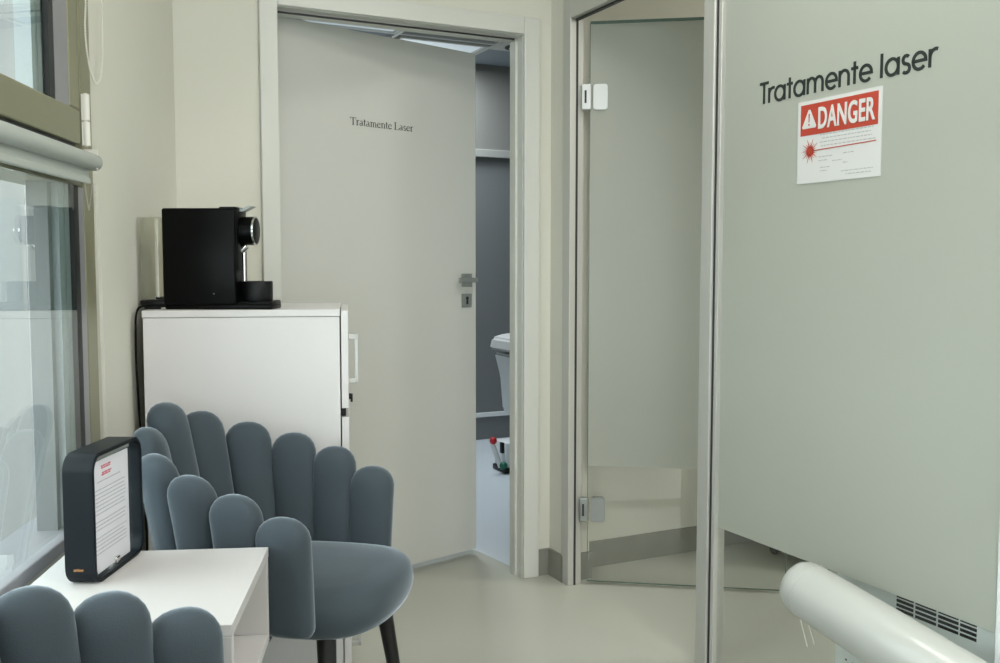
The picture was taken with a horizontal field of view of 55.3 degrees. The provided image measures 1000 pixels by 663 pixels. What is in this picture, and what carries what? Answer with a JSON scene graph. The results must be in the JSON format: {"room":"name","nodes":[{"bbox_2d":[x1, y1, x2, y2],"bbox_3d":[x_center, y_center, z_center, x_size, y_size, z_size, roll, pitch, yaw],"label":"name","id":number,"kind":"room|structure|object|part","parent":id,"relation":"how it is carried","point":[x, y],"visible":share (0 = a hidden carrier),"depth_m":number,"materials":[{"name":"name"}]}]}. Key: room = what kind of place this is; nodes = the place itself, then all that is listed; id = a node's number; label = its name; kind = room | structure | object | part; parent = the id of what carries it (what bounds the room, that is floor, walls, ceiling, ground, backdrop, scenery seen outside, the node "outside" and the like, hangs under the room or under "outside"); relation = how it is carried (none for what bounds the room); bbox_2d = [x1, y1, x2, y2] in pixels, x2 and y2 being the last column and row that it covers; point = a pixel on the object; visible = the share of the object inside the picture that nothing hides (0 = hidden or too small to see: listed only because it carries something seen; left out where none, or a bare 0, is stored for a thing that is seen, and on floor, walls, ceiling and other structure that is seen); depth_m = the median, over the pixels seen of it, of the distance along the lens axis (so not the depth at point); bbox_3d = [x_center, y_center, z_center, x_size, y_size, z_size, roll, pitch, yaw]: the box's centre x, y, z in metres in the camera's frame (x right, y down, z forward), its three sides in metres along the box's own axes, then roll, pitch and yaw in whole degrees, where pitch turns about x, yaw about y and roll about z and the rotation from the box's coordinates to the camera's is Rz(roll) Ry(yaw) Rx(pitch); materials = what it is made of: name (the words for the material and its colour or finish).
{"room":"clinic waiting room","nodes":[
{"label":"clinic waiting room","id":0,"kind":"room"},
{"bbox_2d":[25,0,176,585],"bbox_3d":[-0.671,-0.108,-0.611,0.100,2.620,7.330,0,4,-6],"label":"wall","id":1,"kind":"structure","parent":0,"point":[133,106],"depth_m":2.41,"materials":[{"name":"paint"}]},
{"bbox_2d":[0,0,100,595],"bbox_3d":[-0.772,-0.416,0.500,0.124,1.880,3.200,0,4,-6],"label":"window","id":2,"kind":"structure","parent":1,"relation":"in","point":[49,96],"depth_m":1.91,"materials":[{"name":"grey"}]},
{"bbox_3d":[-0.774,0.509,0.561,0.119,0.026,3.073,0,4,-6],"label":"rail","id":3,"kind":"part","parent":2,"relation":"part of","materials":[{"name":"grey metal"}]},
{"bbox_3d":[-0.809,0.096,1.295,0.006,0.701,1.413,0,4,-6],"label":"pane","id":4,"kind":"part","parent":2,"relation":"part of","materials":[{"name":"clear glass"}]},
{"bbox_3d":[-0.838,-0.860,1.251,0.064,1.038,1.445,0,4,-6],"label":"sash","id":5,"kind":"part","parent":2,"relation":"part of","materials":[{"name":"beige metal"}]},
{"bbox_2d":[0,120,102,183],"bbox_3d":[-0.792,-0.298,1.300,0.042,0.074,1.498,0,4,-6],"label":"roller blind","id":6,"kind":"object","parent":2,"relation":"attached to","point":[20,147],"visible":0.98,"depth_m":1.74,"materials":[{"name":"grey fabric"}]},
{"bbox_2d":[84,183,92,209],"bbox_3d":[-0.867,-0.285,2.011,0.004,0.059,0.053,0,4,-6],"label":"chain","id":7,"kind":"object","parent":6,"relation":"hanging from","point":[88,206],"visible":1,"depth_m":2.01,"materials":[{"name":"silver metal"}]},
{"bbox_2d":[94,183,106,457],"bbox_3d":[-0.891,0.041,2.133,0.008,0.734,0.067,-1,4,-16],"label":"chain","id":8,"kind":"object","parent":6,"relation":"hanging from","point":[95,190],"visible":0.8,"depth_m":2.15,"materials":[{"name":"white plastic"}]},
{"bbox_3d":[-0.783,-1.367,1.340,0.040,0.040,1.540,0,4,-6],"label":"blind headrail","id":9,"kind":"object","parent":2,"relation":"attached to","visible":0},
{"bbox_2d":[84,0,103,83],"bbox_3d":[-0.876,-0.962,2.047,0.013,0.850,0.181,-1,4,-11],"label":"chain","id":10,"kind":"object","parent":9,"relation":"hanging from","point":[85,2],"visible":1,"depth_m":2.07,"materials":[{"name":"white plastic"}]},
{"bbox_2d":[349,29,509,66],"bbox_3d":[0.202,-1.729,4.998,4.500,0.165,2.670,-2,4,-26],"label":"ceiling","id":11,"kind":"structure","parent":0,"point":[488,57],"depth_m":5.94,"materials":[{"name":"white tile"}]},
{"bbox_2d":[298,19,398,33],"bbox_3d":[-0.704,-1.625,4.902,0.540,0.022,0.540,-2,4,-26],"label":"recessed light","id":12,"kind":"object","parent":11,"relation":"in","point":[352,27],"visible":0.21,"depth_m":5.15,"materials":[{"name":"grey plastic"}]},
{"bbox_2d":[305,20,393,30],"bbox_3d":[-0.704,-1.630,4.901,0.500,0.012,0.500,-2,4,-26],"label":"diffuser","id":13,"kind":"object","parent":12,"relation":"attached to","point":[352,27],"depth_m":5.13,"materials":[{"name":"grey plastic"}]},
{"bbox_2d":[395,35,488,53],"bbox_3d":[-0.422,-1.680,5.689,0.540,0.022,0.520,-2,4,-26],"label":"recessed light","id":14,"kind":"object","parent":11,"relation":"in","point":[474,48],"visible":0.43,"depth_m":5.52,"materials":[{"name":"grey plastic"}]},
{"bbox_2d":[403,39,480,52],"bbox_3d":[-0.422,-1.685,5.689,0.500,0.012,0.480,-2,4,-26],"label":"diffuser","id":15,"kind":"object","parent":14,"relation":"attached to","point":[468,47],"depth_m":5.54,"materials":[{"name":"grey plastic"}]},
{"bbox_2d":[490,42,509,50],"bbox_3d":[0.098,-1.676,5.626,0.240,0.028,0.240,-2,4,-26],"label":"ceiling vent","id":16,"kind":"object","parent":11,"relation":"in","point":[502,48],"visible":0.23,"depth_m":5.63,"materials":[{"name":"grey metal"}]},
{"bbox_2d":[172,0,703,548],"bbox_3d":[1.107,-0.429,3.998,5.170,2.620,0.080,-2,4,-26],"label":"wall","id":17,"kind":"structure","parent":0,"point":[216,42],"depth_m":3.02,"materials":[{"name":"paint"}]},
{"bbox_2d":[278,17,477,564],"bbox_3d":[-0.425,-0.084,3.494,0.876,1.950,0.144,-4,5,-42],"label":"door","id":18,"kind":"structure","parent":17,"relation":"in","point":[377,132],"depth_m":3.50,"materials":[{"name":"white wood"}]},
{"bbox_3d":[-0.132,-0.198,3.688,0.093,0.050,0.052,-4,5,-42],"label":"handle","id":19,"kind":"part","parent":18,"relation":"part of","materials":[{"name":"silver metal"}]},
{"bbox_2d":[258,0,539,578],"bbox_3d":[-0.325,-0.090,3.312,1.000,2.040,0.094,-2,4,-26],"label":"trim","id":20,"kind":"structure","parent":17,"relation":"attached to","point":[522,33],"depth_m":3.43,"materials":[{"name":"white wood"}]},
{"bbox_2d":[388,31,505,54],"bbox_3d":[0.237,-1.634,4.933,4.240,0.015,2.490,-2,4,-26],"label":"trim","id":21,"kind":"structure","parent":17,"relation":"attached to","point":[491,44],"depth_m":5.43,"materials":[{"name":"grey metal"}]},
{"bbox_2d":[538,548,547,575],"bbox_3d":[0.162,0.863,3.576,0.049,0.100,0.008,-2,4,-26],"label":"baseboard","id":22,"kind":"structure","parent":17,"relation":"attached to","point":[543,553],"depth_m":3.57,"materials":[{"name":"grey plastic"}]},
{"bbox_2d":[549,0,592,553],"bbox_3d":[0.258,-0.393,3.482,0.110,2.620,0.105,-2,4,-26],"label":"trim","id":23,"kind":"structure","parent":17,"relation":"attached to","point":[556,5],"depth_m":3.47,"materials":[{"name":"paint"}]},
{"bbox_2d":[548,526,752,582],"bbox_3d":[1.783,0.812,4.308,3.520,0.100,0.115,-2,4,-26],"label":"baseboard","id":24,"kind":"structure","parent":17,"relation":"attached to","point":[610,551],"depth_m":3.75,"materials":[{"name":"grey plastic"}]},
{"bbox_2d":[475,63,509,439],"bbox_3d":[-0.351,-0.501,6.219,4.500,2.455,0.150,-2,4,-26],"label":"wall","id":25,"kind":"structure","parent":0,"point":[492,175],"depth_m":6.31,"materials":[{"name":"grey paint"}]},
{"bbox_2d":[475,149,509,158],"bbox_3d":[-0.315,-1.152,6.099,4.260,0.050,0.015,-2,4,-26],"label":"trim","id":26,"kind":"structure","parent":25,"relation":"attached to","point":[478,152],"depth_m":6.22,"materials":[{"name":"metal"}]},
{"bbox_2d":[476,411,509,417],"bbox_3d":[-0.328,0.562,6.246,4.260,0.030,0.015,-2,4,-26],"label":"trim","id":27,"kind":"structure","parent":25,"relation":"attached to","point":[497,413],"depth_m":6.37,"materials":[{"name":"white plastic"}]},
{"bbox_2d":[344,437,836,662],"bbox_3d":[1.068,1.098,1.793,7.520,0.120,9.680,-2,4,-25],"label":"floor","id":28,"kind":"structure","parent":0,"point":[509,618],"depth_m":3.19,"materials":[{"name":"tile"}]},
{"bbox_2d":[0,585,223,662],"bbox_3d":[-0.409,0.661,1.095,0.602,0.852,0.576,-3,5,-38],"label":"armchair","id":29,"kind":"object","parent":28,"relation":"on","point":[39,624],"visible":1,"depth_m":1.26,"materials":[{"name":"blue fabric"}]},
{"bbox_2d":[31,547,268,662],"bbox_3d":[-0.603,0.737,1.622,0.368,0.625,0.395,0,4,-6],"label":"side table","id":30,"kind":"object","parent":28,"relation":"on","point":[231,584],"visible":0.52,"depth_m":1.65,"materials":[{"name":"white laminate"}]},
{"bbox_2d":[62,437,143,581],"bbox_3d":[-0.696,0.308,1.682,0.052,0.222,0.204,0,4,2],"label":"sign stand","id":31,"kind":"object","parent":30,"relation":"on","point":[103,498],"visible":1,"depth_m":1.64,"materials":[{"name":"black plastic"}]},
{"bbox_3d":[-0.685,0.210,1.675,0.010,0.010,0.140,0,4,1],"label":"rail","id":32,"kind":"part","parent":31,"relation":"part of","materials":[{"name":"silver metal"}]},
{"bbox_3d":[-0.582,0.528,1.420,0.363,0.144,0.019,0,4,-6],"label":"panel","id":33,"kind":"part","parent":30,"relation":"part of","materials":[{"name":"white laminate"}]},
{"bbox_3d":[-0.621,0.502,1.793,0.363,0.144,0.019,0,4,-6],"label":"panel","id":34,"kind":"part","parent":30,"relation":"part of","materials":[{"name":"white laminate"}]},
{"bbox_2d":[234,632,268,662],"bbox_3d":[-0.604,0.597,1.612,0.367,0.019,0.395,0,4,-6],"label":"shelf","id":35,"kind":"object","parent":30,"relation":"attached to","point":[249,647],"depth_m":1.75,"materials":[{"name":"white laminate"}]},
{"bbox_2d":[142,303,360,662],"bbox_3d":[-0.671,0.451,2.695,0.540,1.045,0.432,-1,4,-9],"label":"storage cabinet","id":36,"kind":"object","parent":28,"relation":"on","point":[285,369],"visible":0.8,"depth_m":2.46,"materials":[{"name":"white laminate"}]},
{"bbox_2d":[139,206,280,309],"bbox_3d":[-0.762,-0.194,2.508,0.348,0.269,0.113,0,4,1],"label":"coffee machine","id":37,"kind":"object","parent":36,"relation":"on","point":[204,250],"visible":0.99,"depth_m":2.46,"materials":[{"name":"black plastic"}]},
{"bbox_2d":[135,305,148,550],"bbox_3d":[-0.915,0.404,2.504,0.014,0.949,0.126,1,4,10],"label":"power cord","id":38,"kind":"object","parent":37,"relation":"hanging from","point":[139,307],"visible":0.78,"depth_m":2.42,"materials":[{"name":"black plastic"}]},
{"bbox_3d":[-0.903,-0.297,2.505,0.065,0.004,0.092,0,4,1],"label":"tank lid","id":39,"kind":"part","parent":37,"relation":"part of","materials":[{"name":"clear plastic"}]},
{"bbox_3d":[-0.903,-0.193,2.512,0.063,0.205,0.090,0,4,1],"label":"water tank","id":40,"kind":"part","parent":37,"relation":"part of","materials":[{"name":"clear plastic"}]},
{"bbox_3d":[-0.672,-0.155,2.510,0.028,0.156,0.020,0,4,1],"label":"spout rod","id":41,"kind":"part","parent":37,"relation":"part of","materials":[{"name":"silver metal"}]},
{"bbox_3d":[-0.691,-0.321,2.499,0.096,0.016,0.036,0,4,1],"label":"lever","id":42,"kind":"part","parent":37,"relation":"part of","materials":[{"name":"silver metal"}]},
{"bbox_3d":[-0.439,0.059,2.705,0.018,0.256,0.430,-1,4,-9],"label":"door","id":43,"kind":"part","parent":36,"relation":"part of","materials":[{"name":"white laminate"}]},
{"bbox_3d":[-0.439,0.575,2.741,0.018,0.732,0.430,-1,4,-9],"label":"door","id":44,"kind":"part","parent":36,"relation":"part of","materials":[{"name":"white laminate"}]},
{"bbox_3d":[-0.385,0.071,2.509,0.026,0.130,0.016,-1,4,-9],"label":"handle","id":45,"kind":"part","parent":36,"relation":"part of","materials":[{"name":"metal"}]},
{"bbox_3d":[-0.385,0.776,2.558,0.026,0.130,0.016,-1,4,-9],"label":"handle","id":46,"kind":"part","parent":36,"relation":"part of","materials":[{"name":"metal"}]},
{"bbox_2d":[132,402,413,662],"bbox_3d":[-0.498,0.589,2.127,0.602,0.852,0.576,1,4,13],"label":"armchair","id":47,"kind":"object","parent":28,"relation":"on","point":[335,571],"visible":0.75,"depth_m":2.10,"materials":[{"name":"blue fabric"}]},
{"bbox_3d":[-0.342,0.815,1.925,0.041,0.429,0.083,-2,5,-28],"label":"leg","id":48,"kind":"part","parent":47,"relation":"part of","materials":[{"name":"black metal"}]},
{"bbox_3d":[-0.455,0.555,2.114,0.501,0.109,0.424,1,4,13],"label":"seat","id":49,"kind":"part","parent":47,"relation":"part of","materials":[{"name":"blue fabric"}]},
{"bbox_3d":[-0.254,0.792,2.252,0.102,0.430,0.041,-2,4,-23],"label":"leg","id":50,"kind":"part","parent":47,"relation":"part of","materials":[{"name":"black metal"}]},
{"bbox_2d":[489,437,509,473],"bbox_3d":[0.043,0.683,5.395,0.258,0.206,0.178,-2,4,-26],"label":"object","id":51,"kind":"object","parent":28,"relation":"on","point":[500,448],"visible":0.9,"depth_m":5.32,"materials":[{"name":"white plastic"}]},
{"bbox_3d":[-0.024,0.679,5.322,0.081,0.164,0.028,0,4,6],"label":"lever","id":52,"kind":"part","parent":51,"relation":"part of","materials":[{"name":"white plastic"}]},
{"bbox_2d":[490,333,509,413],"bbox_3d":[0.358,0.425,4.726,0.620,0.815,0.615,-2,4,-26],"label":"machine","id":53,"kind":"object","parent":28,"relation":"on","point":[501,342],"visible":0.15,"depth_m":4.78,"materials":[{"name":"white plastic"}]},
{"bbox_2d":[490,333,509,352],"bbox_3d":[0.355,0.063,4.708,0.620,0.090,0.600,-2,4,-26],"label":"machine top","id":54,"kind":"object","parent":53,"relation":"on","point":[501,342],"depth_m":4.76,"materials":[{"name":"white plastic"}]},
{"bbox_2d":[561,0,999,662],"bbox_3d":[0.628,-0.335,2.646,0.058,2.620,1.732,-2,4,-26],"label":"glass wall","id":55,"kind":"structure","parent":28,"relation":"on","point":[849,409],"depth_m":2.26,"materials":[{"name":"glass"}]},
{"bbox_3d":[0.260,-0.387,3.400,0.058,2.620,0.052,-2,4,-26],"label":"post","id":56,"kind":"part","parent":55,"relation":"part of","materials":[{"name":"metal"}]},
{"bbox_2d":[579,17,786,590],"bbox_3d":[0.649,-0.084,3.354,0.728,2.000,0.038,1,4,9],"label":"door","id":57,"kind":"structure","parent":55,"relation":"in","point":[643,97],"depth_m":3.36,"materials":[{"name":"clear glass"}]},
{"bbox_3d":[0.304,0.643,3.456,0.032,0.088,0.028,1,4,9],"label":"hinge plate","id":58,"kind":"part","parent":57,"relation":"part of","materials":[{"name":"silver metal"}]},
{"bbox_3d":[0.304,-0.823,3.353,0.032,0.088,0.028,1,4,9],"label":"hinge plate","id":59,"kind":"part","parent":57,"relation":"part of","materials":[{"name":"white plastic"}]},
{"bbox_3d":[0.663,-0.295,3.342,0.700,1.569,0.008,1,4,9],"label":"frosted glass","id":60,"kind":"part","parent":57,"relation":"part of","materials":[{"name":"white glass"}]},
{"bbox_3d":[0.602,-0.036,2.713,0.050,2.014,0.048,-2,4,-26],"label":"post","id":61,"kind":"part","parent":55,"relation":"part of","materials":[{"name":"metal"}]},
{"bbox_3d":[0.621,-0.033,2.679,0.038,2.014,0.014,-2,4,-26],"label":"post","id":62,"kind":"part","parent":55,"relation":"part of","materials":[{"name":"metal"}]},
{"bbox_2d":[797,85,882,184],"bbox_3d":[0.801,-0.460,2.265,0.004,0.201,0.262,-2,4,-26],"label":"sign","id":63,"kind":"object","parent":55,"relation":"attached to","point":[840,136],"visible":1,"depth_m":2.25,"materials":[{"name":"white paper"}]},
{"bbox_3d":[0.801,-0.514,2.261,0.001,0.075,0.242,-2,4,-26],"label":"red panel","id":64,"kind":"part","parent":63,"relation":"part of","materials":[{"name":"red paper"}]},
{"bbox_2d":[818,125,874,173],"bbox_3d":[0.813,-0.422,2.243,0.001,0.103,0.173,-2,4,-26],"label":"print","id":65,"kind":"object","parent":63,"relation":"attached to","point":[842,149],"depth_m":2.24,"materials":[{"name":"grey paper"}]},
{"bbox_3d":[0.816,-0.214,2.267,0.010,1.597,0.872,-2,4,-26],"label":"frosted glass","id":66,"kind":"part","parent":55,"relation":"part of","materials":[{"name":"white glass"}]},
{"bbox_2d":[769,547,828,569],"bbox_3d":[1.349,0.499,3.776,0.475,0.800,0.330,-2,4,-26],"label":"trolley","id":67,"kind":"object","parent":28,"relation":"on","point":[773,551],"visible":0.11,"depth_m":3.82,"materials":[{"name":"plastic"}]},
{"bbox_2d":[835,573,994,662],"bbox_3d":[0.996,0.801,2.198,0.162,0.416,0.445,-2,4,-26],"label":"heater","id":68,"kind":"object","parent":28,"relation":"on","point":[979,641],"visible":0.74,"depth_m":2.08,"materials":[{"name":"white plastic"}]},
{"bbox_2d":[779,562,987,662],"bbox_3d":[0.827,0.651,1.990,0.134,0.208,0.583,-2,5,-29],"label":"roll","id":69,"kind":"object","parent":68,"relation":"on","point":[867,627],"visible":1,"depth_m":2.02,"materials":[{"name":"white plastic"}]},
{"bbox_2d":[896,596,976,641],"bbox_3d":[0.955,0.626,2.091,0.006,0.038,0.206,-2,4,-26],"label":"grille","id":70,"kind":"object","parent":68,"relation":"attached to","point":[950,627],"depth_m":2.08,"materials":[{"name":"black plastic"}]},
{"bbox_2d":[994,520,999,662],"bbox_3d":[2.115,-0.129,-0.308,0.090,2.620,4.896,-2,4,-26],"label":"wall","id":71,"kind":"structure","parent":0,"point":[997,629],"depth_m":1.92,"materials":[{"name":"white paint"}]},
{"label":"outside","id":72,"kind":"structure","parent":0,"visible":0},
{"bbox_3d":[-30.372,4.865,-5.661,59.700,0.200,70.000,0,4,-6],"label":"ground","id":73,"kind":"structure","parent":72,"visible":0},
{"bbox_2d":[0,0,35,541],"bbox_3d":[-9.100,-1.189,11.445,10.200,9.500,5.000,0,4,0],"label":"office building","id":74,"kind":"structure","parent":73,"relation":"on","point":[17,477],"depth_m":9.04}
]}

